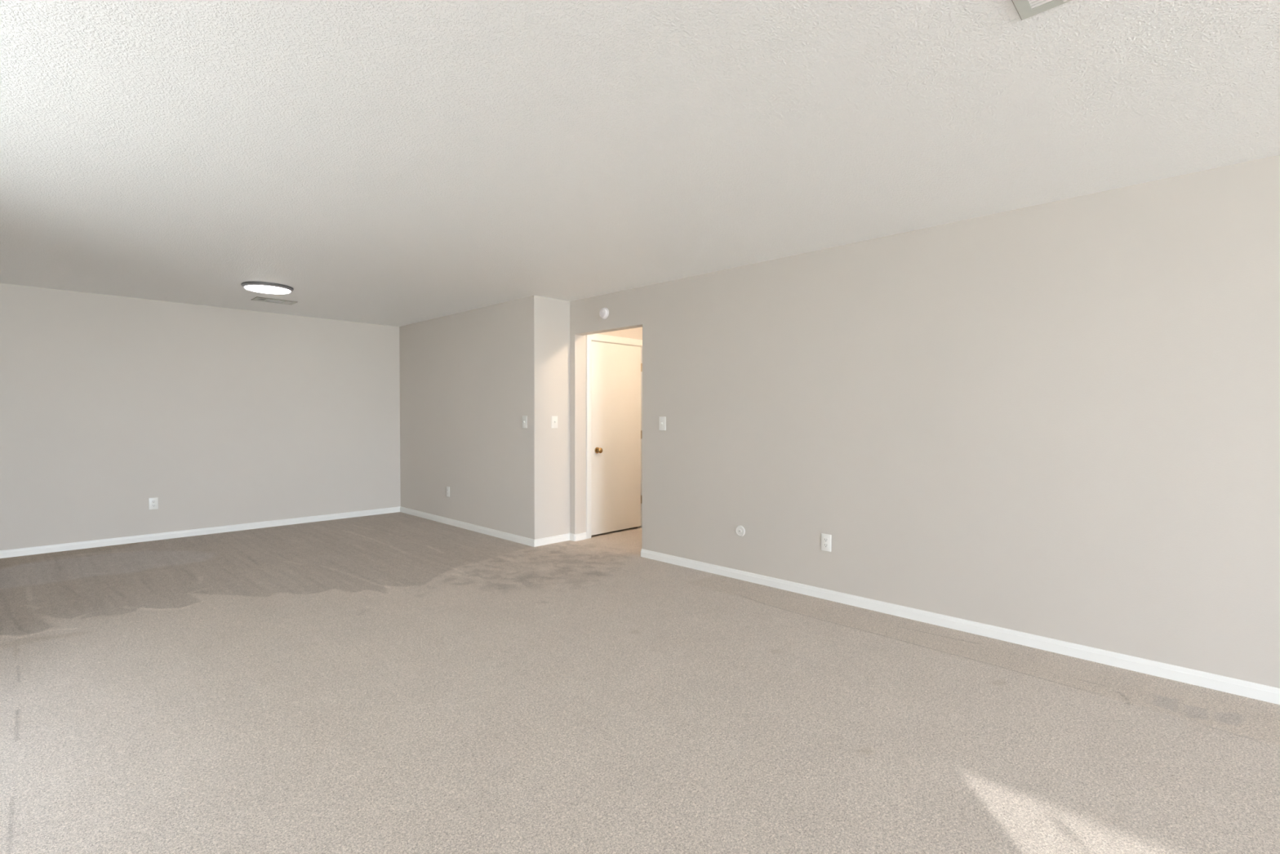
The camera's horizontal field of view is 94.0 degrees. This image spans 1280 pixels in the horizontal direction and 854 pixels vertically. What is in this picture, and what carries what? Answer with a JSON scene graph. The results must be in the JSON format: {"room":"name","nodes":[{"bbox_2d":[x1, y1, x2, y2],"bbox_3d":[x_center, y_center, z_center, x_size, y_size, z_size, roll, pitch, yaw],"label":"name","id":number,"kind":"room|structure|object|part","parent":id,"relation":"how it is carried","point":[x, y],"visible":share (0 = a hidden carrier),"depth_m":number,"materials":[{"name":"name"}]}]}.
{"room":"empty living room","nodes":[
{"label":"empty living room","id":0,"kind":"room"},
{"bbox_2d":[0,283,400,550],"bbox_3d":[-5.041,-0.016,6.029,0.115,2.580,5.856,1,2,44],"label":"wall","id":1,"kind":"structure","parent":0,"point":[109,405],"depth_m":6.20,"materials":[{"name":"beige paint"}]},
{"bbox_2d":[148,497,158,509],"bbox_3d":[-4.942,0.777,6.059,0.009,0.119,0.074,1,2,44],"label":"wall outlet","id":2,"kind":"object","parent":1,"relation":"attached to","point":[153,502],"visible":1,"depth_m":6.06,"materials":[{"name":"white plastic"}]},
{"bbox_2d":[0,506,399,558],"bbox_3d":[-5.062,1.121,5.940,0.012,0.070,5.442,1,2,44],"label":"baseboard","id":3,"kind":"structure","parent":1,"relation":"attached to","point":[170,535],"depth_m":6.21,"materials":[{"name":"white paint"}]},
{"bbox_2d":[399,295,569,539],"bbox_3d":[-1.903,-0.030,7.034,2.986,2.580,0.558,1,2,44],"label":"wall partition","id":4,"kind":"structure","parent":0,"point":[468,380],"depth_m":6.32,"materials":[{"name":"beige paint"}]},
{"bbox_2d":[446,486,449,497],"bbox_3d":[-2.252,0.758,6.991,0.074,0.119,0.009,1,2,44],"label":"wall outlet","id":5,"kind":"object","parent":4,"relation":"attached to","point":[447,487],"visible":1,"depth_m":6.98,"materials":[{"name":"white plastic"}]},
{"bbox_2d":[400,506,569,546],"bbox_3d":[-1.946,1.106,7.006,2.998,0.070,0.454,1,2,44],"label":"baseboard","id":6,"kind":"structure","parent":4,"relation":"attached to","point":[555,539],"depth_m":6.34,"materials":[{"name":"white paint"}]},
{"bbox_2d":[522,415,527,427],"bbox_3d":[-1.147,-0.050,5.895,0.076,0.121,0.022,1,2,44],"label":"light switch","id":7,"kind":"object","parent":4,"relation":"attached to","point":[524,417],"visible":1,"depth_m":5.89,"materials":[{"name":"white plastic"}]},
{"bbox_2d":[551,416,557,427],"bbox_3d":[-0.849,-0.049,5.960,0.022,0.121,0.076,1,2,44],"label":"light switch","id":8,"kind":"object","parent":4,"relation":"attached to","point":[554,419],"visible":1,"depth_m":5.96,"materials":[{"name":"white plastic"}]},
{"bbox_2d":[583,327,642,532],"bbox_3d":[-0.070,-0.021,6.758,0.115,2.580,1.601,1,2,44],"label":"wall","id":9,"kind":"structure","parent":0,"point":[633,333],"depth_m":6.17,"materials":[{"name":"beige paint"}]},
{"bbox_2d":[586,333,642,538],"bbox_3d":[-0.285,0.086,6.527,0.131,2.134,0.889,1,2,44],"label":"door frame","id":10,"kind":"structure","parent":9,"relation":"attached to","point":[588,336],"depth_m":6.20,"materials":[{"name":"white paint"}]},
{"bbox_2d":[591,341,642,535],"bbox_3d":[-0.239,0.116,6.487,0.103,2.033,0.768,1,2,44],"label":"door","id":11,"kind":"structure","parent":9,"relation":"in","point":[616,369],"depth_m":6.48,"materials":[{"name":"white paint"}]},
{"bbox_3d":[-0.429,0.246,6.269,0.067,0.066,0.066,1,2,44],"label":"knob","id":12,"kind":"part","parent":11,"relation":"part of","materials":[{"name":"gold metal"}]},
{"bbox_2d":[0,511,1279,853],"bbox_3d":[1.625,1.342,0.955,16.788,0.150,7.830,1,2,44],"label":"floor","id":13,"kind":"structure","parent":0,"point":[397,682],"depth_m":2.53,"materials":[{"name":"beige carpet"}]},
{"bbox_2d":[0,0,1279,326],"bbox_3d":[1.630,-1.273,0.904,17.158,0.200,8.200,1,2,44],"label":"ceiling","id":14,"kind":"structure","parent":0,"point":[388,162],"depth_m":2.41,"materials":[{"name":"white paint"}]},
{"bbox_2d":[240,281,293,293],"bbox_3d":[-3.365,-1.250,5.394,0.402,0.041,0.402,1,2,44],"label":"ceiling light","id":15,"kind":"object","parent":14,"relation":"attached to","point":[257,286],"visible":1,"depth_m":5.30,"materials":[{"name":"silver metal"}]},
{"bbox_2d":[244,284,290,293],"bbox_3d":[-3.365,-1.243,5.394,0.355,0.027,0.355,1,2,44],"label":"diffuser","id":16,"kind":"object","parent":15,"relation":"attached to","point":[269,289],"depth_m":5.34,"materials":[{"name":"white plastic"}]},
{"bbox_2d":[251,296,297,305],"bbox_3d":[-3.719,-1.281,6.070,0.213,0.008,0.363,1,2,44],"label":"ceiling vent","id":17,"kind":"object","parent":14,"relation":"in","point":[257,299],"visible":1,"depth_m":6.05,"materials":[{"name":"grey metal"}]},
{"bbox_2d":[1011,0,1072,20],"bbox_3d":[1.062,-1.182,1.534,0.213,0.008,0.363,1,2,44],"label":"ceiling vent","id":18,"kind":"object","parent":14,"relation":"in","point":[1025,9],"visible":1,"depth_m":1.68,"materials":[{"name":"grey metal"}]},
{"bbox_2d":[569,155,1279,688],"bbox_3d":[4.232,0.093,1.387,13.686,2.580,0.115,1,2,44],"label":"wall","id":19,"kind":"structure","parent":0,"point":[1060,420],"depth_m":3.40,"materials":[{"name":"beige paint"}]},
{"bbox_2d":[569,532,586,541],"bbox_3d":[-0.638,1.125,6.152,0.092,0.070,0.165,1,2,44],"label":"baseboard","id":20,"kind":"structure","parent":19,"relation":"attached to","point":[575,537],"depth_m":6.11,"materials":[{"name":"white paint"}]},
{"bbox_2d":[599,307,608,319],"bbox_3d":[-0.350,-1.089,5.708,0.112,0.112,0.038,1,2,44],"label":"smoke detector","id":21,"kind":"object","parent":19,"relation":"attached to","point":[604,312],"visible":1,"depth_m":5.69,"materials":[{"name":"plastic"}]},
{"bbox_2d":[658,416,666,430],"bbox_3d":[0.191,-0.030,5.213,0.076,0.121,0.022,1,2,44],"label":"light switch","id":22,"kind":"object","parent":19,"relation":"attached to","point":[662,420],"visible":1,"depth_m":5.21,"materials":[{"name":"white plastic"}]},
{"bbox_2d":[735,525,745,536],"bbox_3d":[0.782,0.813,4.661,0.085,0.085,0.012,1,2,44],"label":"round wall plate","id":23,"kind":"object","parent":19,"relation":"attached to","point":[740,530],"visible":1,"depth_m":4.65,"materials":[{"name":"white plastic"}]},
{"bbox_2d":[821,533,831,551],"bbox_3d":[1.299,0.806,4.161,0.074,0.119,0.009,1,2,44],"label":"wall outlet","id":24,"kind":"object","parent":19,"relation":"attached to","point":[825,538],"visible":1,"depth_m":4.16,"materials":[{"name":"white plastic"}]},
{"bbox_2d":[640,548,1279,704],"bbox_3d":[4.548,1.235,1.092,12.557,0.070,0.127,1,2,44],"label":"baseboard","id":25,"kind":"structure","parent":19,"relation":"attached to","point":[1270,694],"depth_m":3.37,"materials":[{"name":"white paint"}]}
]}

